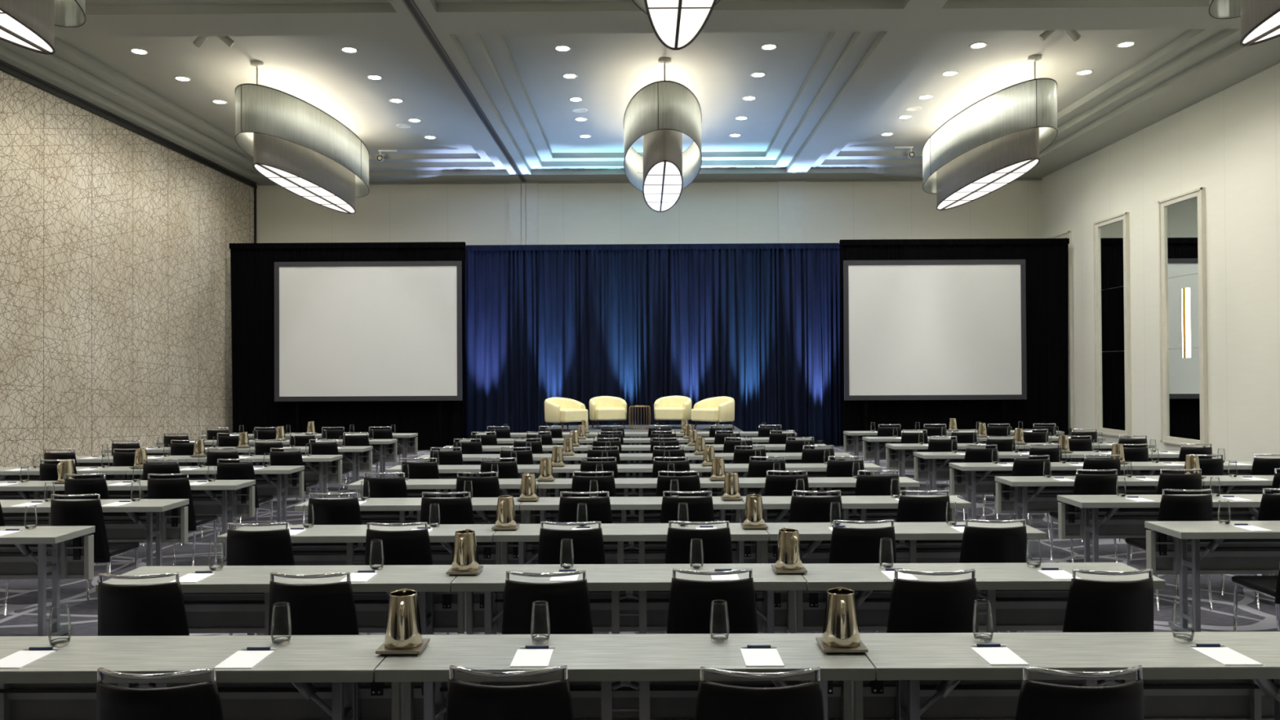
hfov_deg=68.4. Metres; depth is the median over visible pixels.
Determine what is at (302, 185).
diffuser
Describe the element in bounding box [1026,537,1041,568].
drinking glass
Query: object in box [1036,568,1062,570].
ballpoint pen
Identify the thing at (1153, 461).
drinking glass
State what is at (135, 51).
recessed light
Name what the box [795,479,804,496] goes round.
drinking glass
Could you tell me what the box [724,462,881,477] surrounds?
conference table
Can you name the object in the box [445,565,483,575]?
tray
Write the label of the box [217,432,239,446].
chair
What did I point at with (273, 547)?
chair
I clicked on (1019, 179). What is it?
trim
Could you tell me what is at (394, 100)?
recessed light
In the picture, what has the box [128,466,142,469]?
tray
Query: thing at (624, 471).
conference table
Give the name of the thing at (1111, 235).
wall mirror
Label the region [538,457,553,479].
water pitcher
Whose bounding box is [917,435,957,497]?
chair
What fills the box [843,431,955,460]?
conference table
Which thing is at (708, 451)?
water pitcher
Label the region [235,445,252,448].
tray
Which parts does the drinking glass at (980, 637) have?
glass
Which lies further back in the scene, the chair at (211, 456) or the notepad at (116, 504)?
the chair at (211, 456)
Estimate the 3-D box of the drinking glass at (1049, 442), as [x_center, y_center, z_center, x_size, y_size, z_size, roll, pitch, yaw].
[5.874,1.121,13.534,0.080,0.158,0.080,0,-1,0]
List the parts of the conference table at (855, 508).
rail, leg, modesty panel, cross rail, rail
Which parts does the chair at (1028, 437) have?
hand rail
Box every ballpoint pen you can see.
[2,528,23,530]
[4,481,19,483]
[23,646,59,650]
[28,501,45,502]
[116,500,133,502]
[191,570,217,573]
[195,480,209,482]
[240,647,276,650]
[288,528,307,529]
[353,570,379,573]
[413,527,434,528]
[519,645,555,648]
[554,569,578,572]
[573,526,593,528]
[696,525,716,527]
[711,568,735,571]
[741,644,777,648]
[828,525,848,527]
[880,568,904,570]
[950,524,970,526]
[970,643,1006,647]
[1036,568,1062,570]
[1124,496,1141,497]
[1133,476,1147,478]
[1189,643,1226,647]
[1219,495,1236,497]
[1231,523,1251,525]
[1240,475,1254,477]
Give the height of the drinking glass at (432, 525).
0.158 m
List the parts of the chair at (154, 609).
hand rail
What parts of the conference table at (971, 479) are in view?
rail, leg, cross rail, modesty panel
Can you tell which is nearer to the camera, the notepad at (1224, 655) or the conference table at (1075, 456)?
the notepad at (1224, 655)
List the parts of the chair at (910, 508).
hand rail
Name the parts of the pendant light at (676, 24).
lamp shade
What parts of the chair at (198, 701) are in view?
hand rail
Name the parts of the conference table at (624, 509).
rail, leg, modesty panel, cross rail, leg, rail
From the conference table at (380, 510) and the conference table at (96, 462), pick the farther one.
the conference table at (96, 462)
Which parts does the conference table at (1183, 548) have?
rail, leg, modesty panel, cross rail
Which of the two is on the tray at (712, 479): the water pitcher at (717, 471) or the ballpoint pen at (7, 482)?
the water pitcher at (717, 471)
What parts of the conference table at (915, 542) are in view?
rail, leg, modesty panel, cross rail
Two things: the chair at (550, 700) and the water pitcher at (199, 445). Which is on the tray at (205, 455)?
the water pitcher at (199, 445)
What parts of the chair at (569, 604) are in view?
hand rail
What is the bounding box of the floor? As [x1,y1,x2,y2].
[0,444,1279,636]
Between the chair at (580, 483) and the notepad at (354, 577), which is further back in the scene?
the chair at (580, 483)
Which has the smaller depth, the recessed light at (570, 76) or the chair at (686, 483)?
the chair at (686, 483)
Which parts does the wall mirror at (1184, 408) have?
mirror pane, mirror pane, mirror pane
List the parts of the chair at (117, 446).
hand rail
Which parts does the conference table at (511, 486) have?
modesty panel, cross rail, rail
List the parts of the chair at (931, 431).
hand rail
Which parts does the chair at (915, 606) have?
hand rail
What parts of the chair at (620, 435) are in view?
hand rail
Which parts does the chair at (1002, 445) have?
backrest, hand rail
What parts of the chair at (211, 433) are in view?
hand rail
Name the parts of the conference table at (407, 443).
modesty panel, leg, cross rail, rail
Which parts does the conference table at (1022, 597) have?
rail, modesty panel, cross rail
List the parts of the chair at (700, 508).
hand rail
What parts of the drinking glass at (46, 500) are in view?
glass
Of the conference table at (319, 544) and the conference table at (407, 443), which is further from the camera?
the conference table at (407, 443)
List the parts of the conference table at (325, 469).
modesty panel, cross rail, leg, rail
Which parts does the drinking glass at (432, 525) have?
glass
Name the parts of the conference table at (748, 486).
leg, modesty panel, cross rail, rail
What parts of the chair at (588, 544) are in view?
hand rail, backrest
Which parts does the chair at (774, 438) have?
hand rail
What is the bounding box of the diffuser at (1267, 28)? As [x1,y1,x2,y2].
[1242,11,1279,45]
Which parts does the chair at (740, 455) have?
hand rail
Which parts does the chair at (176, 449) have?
hand rail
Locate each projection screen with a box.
[274,261,462,450]
[843,259,1026,431]
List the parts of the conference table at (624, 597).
rail, leg, cross rail, modesty panel, leg, rail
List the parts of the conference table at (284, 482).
modesty panel, cross rail, leg, rail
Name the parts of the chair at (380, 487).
hand rail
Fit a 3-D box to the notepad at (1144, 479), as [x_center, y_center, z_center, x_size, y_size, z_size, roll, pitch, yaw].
[4.911,1.157,9.127,0.140,0.004,0.210,0,-1,0]
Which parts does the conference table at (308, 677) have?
cross rail, modesty panel, leg, rail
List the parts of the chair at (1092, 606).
hand rail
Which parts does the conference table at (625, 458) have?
modesty panel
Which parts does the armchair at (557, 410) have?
backrest, seat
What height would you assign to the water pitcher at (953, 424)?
0.202 m
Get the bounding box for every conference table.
[0,466,142,480]
[0,480,64,499]
[0,498,189,565]
[0,525,95,635]
[0,635,402,719]
[41,455,200,466]
[47,480,255,563]
[95,564,466,635]
[104,446,245,455]
[125,465,304,524]
[155,440,275,446]
[186,454,342,497]
[197,433,306,439]
[217,524,502,635]
[234,446,373,497]
[272,439,397,477]
[294,497,525,564]
[304,433,417,462]
[347,478,542,515]
[374,633,875,719]
[386,464,555,496]
[416,453,564,465]
[440,444,564,463]
[451,563,806,634]
[458,438,564,445]
[476,432,569,438]
[493,523,768,564]
[520,496,745,524]
[537,477,724,497]
[552,463,711,478]
[563,453,703,464]
[573,444,695,453]
[578,437,688,444]
[585,431,684,438]
[697,431,796,437]
[704,437,812,444]
[705,444,830,453]
[714,452,853,463]
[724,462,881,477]
[738,476,919,515]
[740,495,971,563]
[761,521,1046,633]
[795,562,1165,632]
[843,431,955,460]
[851,631,1279,719]
[862,436,986,475]
[885,443,1024,476]
[913,451,1069,495]
[949,430,1064,435]
[949,462,1128,521]
[978,435,1105,443]
[995,475,1203,559]
[1015,442,1155,451]
[1057,493,1278,575]
[1062,450,1216,462]
[1120,461,1253,475]
[1144,520,1279,631]
[1201,475,1274,494]
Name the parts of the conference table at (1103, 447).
modesty panel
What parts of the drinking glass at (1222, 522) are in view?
glass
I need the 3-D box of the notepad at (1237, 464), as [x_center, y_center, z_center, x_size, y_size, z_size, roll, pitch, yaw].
[6.697,1.163,10.521,0.140,0.004,0.210,0,-1,0]
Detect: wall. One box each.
[0,70,253,466]
[256,180,1041,244]
[1040,62,1279,461]
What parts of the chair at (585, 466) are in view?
hand rail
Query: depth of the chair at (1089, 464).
9.85 m
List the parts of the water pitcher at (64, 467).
handle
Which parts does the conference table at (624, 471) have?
leg, modesty panel, cross rail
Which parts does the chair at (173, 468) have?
hand rail, backrest, leg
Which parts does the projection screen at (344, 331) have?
leg, leg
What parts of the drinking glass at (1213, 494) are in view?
glass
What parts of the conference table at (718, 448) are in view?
modesty panel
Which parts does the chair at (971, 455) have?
leg, backrest, hand rail, leg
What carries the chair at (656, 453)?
on the floor
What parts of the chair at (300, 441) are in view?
hand rail, backrest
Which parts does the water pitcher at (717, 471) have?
handle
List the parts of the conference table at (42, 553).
cross rail, modesty panel, leg, rail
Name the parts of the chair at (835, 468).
hand rail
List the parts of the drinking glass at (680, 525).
glass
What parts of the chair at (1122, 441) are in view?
hand rail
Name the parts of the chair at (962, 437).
hand rail, backrest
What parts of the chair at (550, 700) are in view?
hand rail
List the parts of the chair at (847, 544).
backrest, hand rail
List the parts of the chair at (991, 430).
hand rail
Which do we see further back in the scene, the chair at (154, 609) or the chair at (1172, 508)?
the chair at (1172, 508)
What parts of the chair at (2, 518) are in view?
backrest, leg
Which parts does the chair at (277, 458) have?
hand rail, backrest, leg, seat, leg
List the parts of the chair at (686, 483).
hand rail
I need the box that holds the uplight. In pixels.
[815,440,824,444]
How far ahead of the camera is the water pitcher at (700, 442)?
12.02 m
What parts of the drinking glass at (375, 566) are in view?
glass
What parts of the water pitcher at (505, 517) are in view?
handle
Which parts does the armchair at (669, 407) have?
seat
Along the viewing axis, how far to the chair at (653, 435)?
14.06 m
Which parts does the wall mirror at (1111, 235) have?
mirror pane, mirror pane, mirror pane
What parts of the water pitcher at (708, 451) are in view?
handle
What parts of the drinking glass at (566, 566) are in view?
glass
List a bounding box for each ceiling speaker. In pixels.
[395,124,411,128]
[571,107,587,112]
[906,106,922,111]
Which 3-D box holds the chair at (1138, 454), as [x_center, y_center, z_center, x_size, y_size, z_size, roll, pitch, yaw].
[5.892,1.466,11.475,0.452,0.928,0.598,0,-1,0]
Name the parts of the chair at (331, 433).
hand rail, backrest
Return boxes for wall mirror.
[1093,212,1131,437]
[1158,186,1208,447]
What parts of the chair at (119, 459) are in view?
hand rail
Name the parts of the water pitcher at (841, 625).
handle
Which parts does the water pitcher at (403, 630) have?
handle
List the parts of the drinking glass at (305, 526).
glass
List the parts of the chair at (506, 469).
hand rail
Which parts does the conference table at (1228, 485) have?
leg, cross rail, modesty panel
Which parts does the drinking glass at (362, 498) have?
glass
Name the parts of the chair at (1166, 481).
leg, backrest, hand rail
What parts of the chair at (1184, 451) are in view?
hand rail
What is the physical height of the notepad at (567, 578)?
0.004 m
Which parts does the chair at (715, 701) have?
hand rail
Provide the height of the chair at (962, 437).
0.928 m
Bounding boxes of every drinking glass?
[19,466,29,482]
[24,505,37,528]
[32,453,40,468]
[44,482,54,502]
[48,604,71,647]
[101,444,108,457]
[101,453,109,467]
[130,481,141,501]
[132,465,141,482]
[157,436,163,448]
[163,444,169,456]
[198,453,205,467]
[207,465,216,481]
[208,540,224,570]
[248,443,255,456]
[263,453,271,466]
[270,602,291,645]
[302,504,314,528]
[305,443,311,456]
[360,480,369,500]
[368,539,384,570]
[400,464,408,480]
[428,503,440,527]
[463,480,472,499]
[490,463,498,478]
[530,600,550,644]
[559,538,573,569]
[576,502,587,526]
[589,480,598,497]
[595,463,603,476]
[666,462,675,475]
[670,479,679,497]
[677,502,688,526]
[688,538,703,569]
[709,600,729,643]
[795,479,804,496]
[823,449,831,464]
[829,502,841,525]
[852,462,860,478]
[879,537,893,568]
[890,478,900,497]
[918,432,924,444]
[945,501,957,525]
[951,440,957,453]
[972,599,993,643]
[973,432,978,444]
[991,449,999,463]
[1012,440,1018,453]
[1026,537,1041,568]
[1043,461,1051,477]
[1045,432,1052,444]
[1058,448,1066,463]
[1092,439,1099,452]
[1096,431,1102,443]
[1115,477,1126,497]
[1123,461,1132,477]
[1149,439,1156,452]
[1151,448,1159,462]
[1171,599,1195,643]
[1209,476,1220,496]
[1217,448,1225,462]
[1217,500,1231,524]
[1227,460,1237,476]
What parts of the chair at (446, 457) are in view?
hand rail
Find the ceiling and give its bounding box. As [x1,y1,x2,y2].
[0,0,1279,182]
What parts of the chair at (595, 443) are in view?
hand rail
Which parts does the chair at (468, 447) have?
hand rail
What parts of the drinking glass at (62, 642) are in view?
glass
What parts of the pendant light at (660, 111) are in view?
lamp shade, lamp shade, rod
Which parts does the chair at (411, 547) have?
hand rail, backrest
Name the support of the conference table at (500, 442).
on the floor
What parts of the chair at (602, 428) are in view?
hand rail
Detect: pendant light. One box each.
[0,0,85,54]
[235,60,368,213]
[623,57,702,212]
[631,0,720,50]
[922,54,1057,210]
[1208,0,1279,46]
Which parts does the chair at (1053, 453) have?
backrest, hand rail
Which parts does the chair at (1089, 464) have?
backrest, hand rail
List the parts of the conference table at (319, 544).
modesty panel, cross rail, rail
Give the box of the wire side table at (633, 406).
[628,405,650,429]
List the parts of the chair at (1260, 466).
hand rail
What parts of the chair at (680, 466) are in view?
hand rail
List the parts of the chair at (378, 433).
hand rail, backrest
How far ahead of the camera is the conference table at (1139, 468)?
10.56 m
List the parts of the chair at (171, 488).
hand rail, backrest, leg, leg, seat frame, seat, leg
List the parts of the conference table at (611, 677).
rail, leg, cross rail, modesty panel, leg, rail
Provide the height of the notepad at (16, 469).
0.004 m
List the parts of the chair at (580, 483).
hand rail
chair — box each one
[0,502,9,614]
[39,459,78,480]
[44,448,77,466]
[50,493,139,600]
[64,473,111,573]
[96,667,223,719]
[97,572,189,635]
[111,440,140,455]
[112,448,137,466]
[142,458,203,546]
[147,473,217,565]
[163,432,189,447]
[170,440,195,455]
[206,426,230,439]
[206,448,255,523]
[216,458,273,545]
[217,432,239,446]
[226,522,294,635]
[253,426,276,439]
[254,439,297,502]
[268,572,359,635]
[269,447,318,524]
[289,432,328,489]
[307,492,362,524]
[308,439,349,497]
[321,426,346,482]
[342,431,378,493]
[363,472,408,497]
[364,522,448,635]
[368,426,400,477]
[400,457,439,479]
[420,491,474,524]
[429,447,463,465]
[445,665,573,719]
[453,438,482,453]
[455,471,500,497]
[471,431,497,445]
[480,457,518,478]
[486,426,511,438]
[499,446,533,464]
[501,570,592,634]
[513,438,542,453]
[525,431,552,444]
[537,426,562,438]
[537,520,609,634]
[558,491,612,523]
[570,471,616,497]
[579,457,618,478]
[586,445,620,464]
[591,437,622,453]
[596,431,623,444]
[600,425,624,437]
[648,425,671,437]
[649,431,676,444]
[649,437,679,453]
[652,445,685,464]
[652,456,690,478]
[656,471,701,496]
[660,490,714,523]
[664,520,733,633]
[666,568,758,633]
[694,666,824,719]
[708,425,733,437]
[714,430,741,444]
[723,436,752,453]
[733,445,766,463]
[747,456,786,477]
[757,424,782,437]
[764,470,808,496]
[768,430,795,444]
[784,436,814,453]
[788,489,842,522]
[800,444,835,463]
[814,519,896,633]
[825,455,864,477]
[854,470,899,495]
[869,424,901,475]
[886,568,978,632]
[893,429,928,482]
[896,489,951,522]
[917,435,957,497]
[922,423,946,436]
[939,429,977,490]
[951,444,998,521]
[959,519,1026,632]
[984,435,1015,504]
[986,423,1010,435]
[993,454,1050,542]
[1013,444,1062,520]
[1015,665,1144,719]
[1022,428,1048,443]
[1031,423,1056,435]
[1049,469,1118,562]
[1062,568,1154,632]
[1067,435,1092,451]
[1071,428,1097,442]
[1080,454,1120,542]
[1118,435,1146,448]
[1122,444,1148,462]
[1124,488,1213,610]
[1129,468,1201,560]
[1177,443,1212,461]
[1191,453,1223,475]
[1221,488,1279,609]
[1231,567,1279,631]
[1250,453,1279,475]
[1270,468,1279,493]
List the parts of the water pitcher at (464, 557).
handle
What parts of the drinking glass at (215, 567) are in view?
glass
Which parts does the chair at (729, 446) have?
hand rail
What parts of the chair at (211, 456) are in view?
hand rail, backrest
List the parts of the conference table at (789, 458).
modesty panel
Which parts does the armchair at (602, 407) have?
seat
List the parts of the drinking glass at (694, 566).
glass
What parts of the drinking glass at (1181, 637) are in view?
glass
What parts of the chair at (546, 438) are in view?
hand rail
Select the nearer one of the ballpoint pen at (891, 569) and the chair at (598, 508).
the ballpoint pen at (891, 569)
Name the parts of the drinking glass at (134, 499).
glass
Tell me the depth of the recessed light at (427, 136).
20.65 m
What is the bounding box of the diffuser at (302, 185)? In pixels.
[254,164,354,213]
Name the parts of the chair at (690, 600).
hand rail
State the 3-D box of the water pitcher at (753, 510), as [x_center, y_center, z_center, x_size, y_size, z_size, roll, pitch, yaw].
[0.788,1.030,6.471,0.146,0.202,0.157,0,-1,-39]
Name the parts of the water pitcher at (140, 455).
handle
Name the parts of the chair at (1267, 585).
leg, seat, seat frame, leg, backrest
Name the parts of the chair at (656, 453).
hand rail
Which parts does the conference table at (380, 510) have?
modesty panel, cross rail, rail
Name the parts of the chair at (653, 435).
hand rail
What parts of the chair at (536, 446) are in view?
hand rail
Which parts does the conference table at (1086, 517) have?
rail, leg, modesty panel, cross rail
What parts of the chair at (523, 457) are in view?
hand rail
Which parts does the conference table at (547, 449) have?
modesty panel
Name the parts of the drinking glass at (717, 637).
glass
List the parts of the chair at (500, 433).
hand rail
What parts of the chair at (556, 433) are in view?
hand rail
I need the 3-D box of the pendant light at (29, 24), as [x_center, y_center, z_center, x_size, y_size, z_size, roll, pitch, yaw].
[-6.378,-4.162,7.680,1.545,1.690,5.777,0,-1,0]
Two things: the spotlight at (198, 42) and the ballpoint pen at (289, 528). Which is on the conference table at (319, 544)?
the ballpoint pen at (289, 528)
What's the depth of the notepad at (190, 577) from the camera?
4.98 m
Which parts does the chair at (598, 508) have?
hand rail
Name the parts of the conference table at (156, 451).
modesty panel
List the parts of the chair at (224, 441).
hand rail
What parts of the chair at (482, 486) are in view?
hand rail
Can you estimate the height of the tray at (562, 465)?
0.022 m
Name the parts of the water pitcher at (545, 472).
handle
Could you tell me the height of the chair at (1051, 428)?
0.928 m
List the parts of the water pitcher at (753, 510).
handle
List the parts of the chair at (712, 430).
hand rail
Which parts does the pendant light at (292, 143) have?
rod, lamp shade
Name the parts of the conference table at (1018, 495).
rail, leg, modesty panel, cross rail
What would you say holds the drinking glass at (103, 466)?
on the conference table at (117, 473)
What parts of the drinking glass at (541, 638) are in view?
glass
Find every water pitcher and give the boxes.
[57,459,75,481]
[133,448,147,466]
[193,439,205,455]
[238,431,248,446]
[275,426,285,439]
[306,421,315,433]
[384,588,422,649]
[451,528,479,571]
[495,494,516,527]
[520,472,537,498]
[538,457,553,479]
[551,445,564,465]
[562,437,573,453]
[569,430,578,444]
[577,424,586,438]
[581,419,589,431]
[680,419,688,431]
[684,424,692,437]
[688,429,697,444]
[694,436,705,453]
[702,445,715,464]
[711,457,725,478]
[723,471,740,497]
[743,493,764,526]
[775,527,802,569]
[822,586,860,648]
[948,417,956,430]
[977,422,986,435]
[1013,428,1024,443]
[1057,435,1069,451]
[1111,443,1124,462]
[1183,454,1199,474]
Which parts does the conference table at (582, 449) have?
modesty panel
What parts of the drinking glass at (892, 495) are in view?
glass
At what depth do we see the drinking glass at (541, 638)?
3.79 m
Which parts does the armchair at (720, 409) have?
seat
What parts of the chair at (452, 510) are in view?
hand rail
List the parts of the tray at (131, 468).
plate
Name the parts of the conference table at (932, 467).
rail, leg, cross rail, modesty panel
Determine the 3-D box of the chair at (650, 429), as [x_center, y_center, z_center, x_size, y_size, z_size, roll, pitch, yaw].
[0.337,1.539,15.726,0.452,0.928,0.598,0,-1,1]
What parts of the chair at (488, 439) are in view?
hand rail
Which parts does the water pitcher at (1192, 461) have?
handle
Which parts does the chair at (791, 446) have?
hand rail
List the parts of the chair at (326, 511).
hand rail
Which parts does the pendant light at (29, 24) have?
lamp shade, lamp shade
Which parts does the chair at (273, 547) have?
hand rail, backrest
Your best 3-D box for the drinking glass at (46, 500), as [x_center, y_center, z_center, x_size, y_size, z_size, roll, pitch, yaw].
[-5.011,1.120,7.992,0.080,0.158,0.080,0,-1,0]
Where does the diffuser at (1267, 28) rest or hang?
attached to the pendant light at (1260, 19)
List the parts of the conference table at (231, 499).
cross rail, modesty panel, leg, rail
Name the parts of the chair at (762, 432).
hand rail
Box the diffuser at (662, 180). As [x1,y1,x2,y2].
[644,161,681,212]
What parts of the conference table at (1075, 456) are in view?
leg, modesty panel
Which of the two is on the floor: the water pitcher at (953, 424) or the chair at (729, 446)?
the chair at (729, 446)
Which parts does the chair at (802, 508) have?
hand rail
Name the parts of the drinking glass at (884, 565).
glass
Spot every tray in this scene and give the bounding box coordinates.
[52,480,64,484]
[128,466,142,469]
[189,454,206,457]
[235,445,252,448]
[375,638,430,655]
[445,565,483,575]
[491,524,519,530]
[516,496,539,502]
[536,477,555,481]
[551,463,565,466]
[563,453,575,455]
[709,476,724,480]
[720,495,742,501]
[740,522,768,529]
[771,564,807,574]
[815,636,868,653]
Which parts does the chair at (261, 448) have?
hand rail, backrest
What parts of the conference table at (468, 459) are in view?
modesty panel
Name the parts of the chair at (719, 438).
hand rail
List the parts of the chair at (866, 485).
hand rail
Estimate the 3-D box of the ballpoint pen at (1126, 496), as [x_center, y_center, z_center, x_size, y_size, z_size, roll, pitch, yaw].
[4.109,1.144,7.856,0.140,0.013,0.013,0,-1,-1]
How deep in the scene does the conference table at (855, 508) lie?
7.79 m
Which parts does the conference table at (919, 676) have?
rail, leg, modesty panel, cross rail, leg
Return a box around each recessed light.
[128,48,148,54]
[173,75,191,81]
[211,99,226,104]
[340,46,358,53]
[366,75,382,79]
[388,98,404,102]
[407,118,421,122]
[423,135,436,138]
[554,45,571,51]
[561,73,577,79]
[568,97,582,102]
[573,117,587,121]
[578,134,591,137]
[728,133,741,137]
[734,116,748,119]
[742,96,756,100]
[750,71,766,77]
[760,44,777,49]
[880,133,893,136]
[897,115,911,119]
[917,94,933,99]
[941,71,958,75]
[968,42,987,48]
[1075,70,1093,75]
[1116,41,1136,47]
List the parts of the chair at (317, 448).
hand rail, backrest, seat, leg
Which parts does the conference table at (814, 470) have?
cross rail, modesty panel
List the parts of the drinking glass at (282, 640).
glass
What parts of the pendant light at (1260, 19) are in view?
lamp shade, lamp shade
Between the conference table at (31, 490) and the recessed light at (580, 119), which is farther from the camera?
the recessed light at (580, 119)
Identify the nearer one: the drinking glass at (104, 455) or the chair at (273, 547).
the chair at (273, 547)
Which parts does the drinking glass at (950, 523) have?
glass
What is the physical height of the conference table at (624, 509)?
0.750 m
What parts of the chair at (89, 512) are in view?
hand rail, backrest, leg, leg, seat frame, seat, leg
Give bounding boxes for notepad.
[0,483,16,485]
[0,530,20,536]
[0,650,55,668]
[4,468,29,471]
[9,502,42,506]
[76,468,97,471]
[81,457,99,458]
[101,502,131,506]
[106,482,131,485]
[168,573,214,582]
[179,467,199,470]
[190,482,206,484]
[213,650,274,668]
[288,529,306,535]
[339,573,377,582]
[510,648,553,666]
[549,572,578,581]
[572,528,592,529]
[695,527,716,528]
[711,573,739,580]
[740,648,784,666]
[880,570,918,580]
[950,526,964,532]
[970,647,1028,665]
[996,463,1013,466]
[1037,570,1080,579]
[1052,478,1075,481]
[1068,463,1083,466]
[1124,497,1155,502]
[1135,478,1158,480]
[1160,452,1177,453]
[1164,463,1183,465]
[1191,647,1262,665]
[1220,497,1253,501]
[1227,462,1252,465]
[1231,525,1272,531]
[1241,477,1267,479]
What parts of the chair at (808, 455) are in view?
hand rail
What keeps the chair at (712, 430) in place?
on the floor
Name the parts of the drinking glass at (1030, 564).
glass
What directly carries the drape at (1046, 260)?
on the floor
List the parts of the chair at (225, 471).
leg, hand rail, backrest, leg, seat, leg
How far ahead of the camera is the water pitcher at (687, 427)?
14.82 m
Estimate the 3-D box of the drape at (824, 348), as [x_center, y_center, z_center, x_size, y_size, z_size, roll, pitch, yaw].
[4.531,-0.380,22.468,1.090,4.820,0.220,0,-1,0]
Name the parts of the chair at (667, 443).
hand rail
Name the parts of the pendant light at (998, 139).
lamp shade, rod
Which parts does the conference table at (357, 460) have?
modesty panel, cross rail, leg, rail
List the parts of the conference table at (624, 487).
rail, leg, modesty panel, cross rail, leg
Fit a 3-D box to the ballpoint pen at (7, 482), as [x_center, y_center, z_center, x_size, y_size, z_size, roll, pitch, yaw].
[-6.213,1.213,9.325,0.140,0.013,0.012,0,-1,0]
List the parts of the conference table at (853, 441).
rail, cross rail, leg, modesty panel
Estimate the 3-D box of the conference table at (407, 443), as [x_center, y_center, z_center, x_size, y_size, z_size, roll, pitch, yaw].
[-4.802,1.659,16.280,1.824,0.750,0.457,0,-1,0]
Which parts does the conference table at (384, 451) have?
modesty panel, leg, cross rail, rail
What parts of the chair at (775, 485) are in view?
hand rail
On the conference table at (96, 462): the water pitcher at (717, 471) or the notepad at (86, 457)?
the notepad at (86, 457)
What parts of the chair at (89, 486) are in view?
hand rail, backrest, leg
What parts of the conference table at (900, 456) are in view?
rail, cross rail, leg, modesty panel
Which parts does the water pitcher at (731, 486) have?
handle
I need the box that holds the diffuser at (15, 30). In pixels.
[0,10,53,53]
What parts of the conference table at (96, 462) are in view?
modesty panel, leg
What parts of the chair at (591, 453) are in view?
hand rail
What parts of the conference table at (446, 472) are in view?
modesty panel, cross rail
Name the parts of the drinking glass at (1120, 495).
glass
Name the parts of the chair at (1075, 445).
hand rail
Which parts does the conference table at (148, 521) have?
cross rail, modesty panel, leg, rail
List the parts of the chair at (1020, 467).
leg, leg, backrest, hand rail, leg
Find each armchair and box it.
[544,397,587,431]
[589,395,626,429]
[653,395,691,427]
[691,396,734,429]
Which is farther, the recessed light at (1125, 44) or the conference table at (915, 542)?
the recessed light at (1125, 44)
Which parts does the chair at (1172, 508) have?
leg, seat, seat frame, leg, leg, backrest, hand rail, leg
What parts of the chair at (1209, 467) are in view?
hand rail, backrest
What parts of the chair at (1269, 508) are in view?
leg, leg, backrest, hand rail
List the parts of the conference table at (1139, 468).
leg, modesty panel, cross rail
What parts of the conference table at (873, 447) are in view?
rail, cross rail, leg, modesty panel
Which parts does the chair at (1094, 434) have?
hand rail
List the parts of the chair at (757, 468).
hand rail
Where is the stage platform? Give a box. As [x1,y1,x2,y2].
[546,424,743,432]
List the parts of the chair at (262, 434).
hand rail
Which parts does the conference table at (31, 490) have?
cross rail, modesty panel, leg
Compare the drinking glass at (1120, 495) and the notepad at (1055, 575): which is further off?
the drinking glass at (1120, 495)
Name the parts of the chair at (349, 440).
leg, hand rail, backrest, seat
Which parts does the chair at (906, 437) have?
backrest, hand rail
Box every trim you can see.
[0,59,256,184]
[0,62,257,243]
[256,177,1042,185]
[401,0,526,182]
[508,182,538,244]
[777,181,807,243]
[1046,231,1073,429]
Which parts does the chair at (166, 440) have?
hand rail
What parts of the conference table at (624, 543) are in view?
rail, leg, modesty panel, cross rail, leg, rail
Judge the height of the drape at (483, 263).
4.820 m
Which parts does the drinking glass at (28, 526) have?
glass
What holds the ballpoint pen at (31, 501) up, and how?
on the conference table at (148, 521)
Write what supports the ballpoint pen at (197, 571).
on the conference table at (234, 599)
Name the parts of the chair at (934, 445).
leg, backrest, hand rail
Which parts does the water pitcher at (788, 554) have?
handle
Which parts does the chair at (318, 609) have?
hand rail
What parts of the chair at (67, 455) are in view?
hand rail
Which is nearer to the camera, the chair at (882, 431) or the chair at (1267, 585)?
the chair at (1267, 585)
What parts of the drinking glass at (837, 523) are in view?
glass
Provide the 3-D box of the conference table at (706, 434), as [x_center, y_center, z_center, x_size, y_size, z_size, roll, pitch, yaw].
[1.757,1.625,16.246,1.824,0.750,0.457,0,-1,0]
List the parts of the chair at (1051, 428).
hand rail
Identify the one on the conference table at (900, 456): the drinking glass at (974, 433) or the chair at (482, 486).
the drinking glass at (974, 433)
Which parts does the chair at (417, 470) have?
hand rail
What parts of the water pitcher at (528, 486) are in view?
handle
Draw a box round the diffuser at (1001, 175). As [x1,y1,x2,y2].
[937,159,1038,210]
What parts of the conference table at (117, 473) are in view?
modesty panel, cross rail, leg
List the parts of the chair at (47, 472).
hand rail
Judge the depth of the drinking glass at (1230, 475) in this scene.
9.33 m
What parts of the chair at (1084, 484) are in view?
leg, seat, leg, backrest, hand rail, leg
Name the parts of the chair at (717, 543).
hand rail, backrest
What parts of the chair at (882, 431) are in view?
backrest, hand rail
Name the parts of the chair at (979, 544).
backrest, hand rail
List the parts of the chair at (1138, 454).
hand rail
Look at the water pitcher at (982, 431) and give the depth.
14.80 m
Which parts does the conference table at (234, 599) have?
modesty panel, cross rail, leg, rail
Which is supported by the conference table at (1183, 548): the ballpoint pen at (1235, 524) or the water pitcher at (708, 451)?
the ballpoint pen at (1235, 524)
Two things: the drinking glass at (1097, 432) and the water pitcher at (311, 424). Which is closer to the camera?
the drinking glass at (1097, 432)
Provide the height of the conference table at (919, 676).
0.750 m
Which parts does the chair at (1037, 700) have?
hand rail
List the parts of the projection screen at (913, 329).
leg, leg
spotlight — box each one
[193,35,235,47]
[377,150,397,161]
[893,146,915,158]
[1039,30,1080,41]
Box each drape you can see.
[229,241,466,449]
[463,244,502,438]
[501,244,604,432]
[603,243,706,425]
[706,243,807,436]
[805,243,843,445]
[839,238,1069,447]
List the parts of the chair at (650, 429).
hand rail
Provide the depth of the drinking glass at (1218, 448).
10.73 m

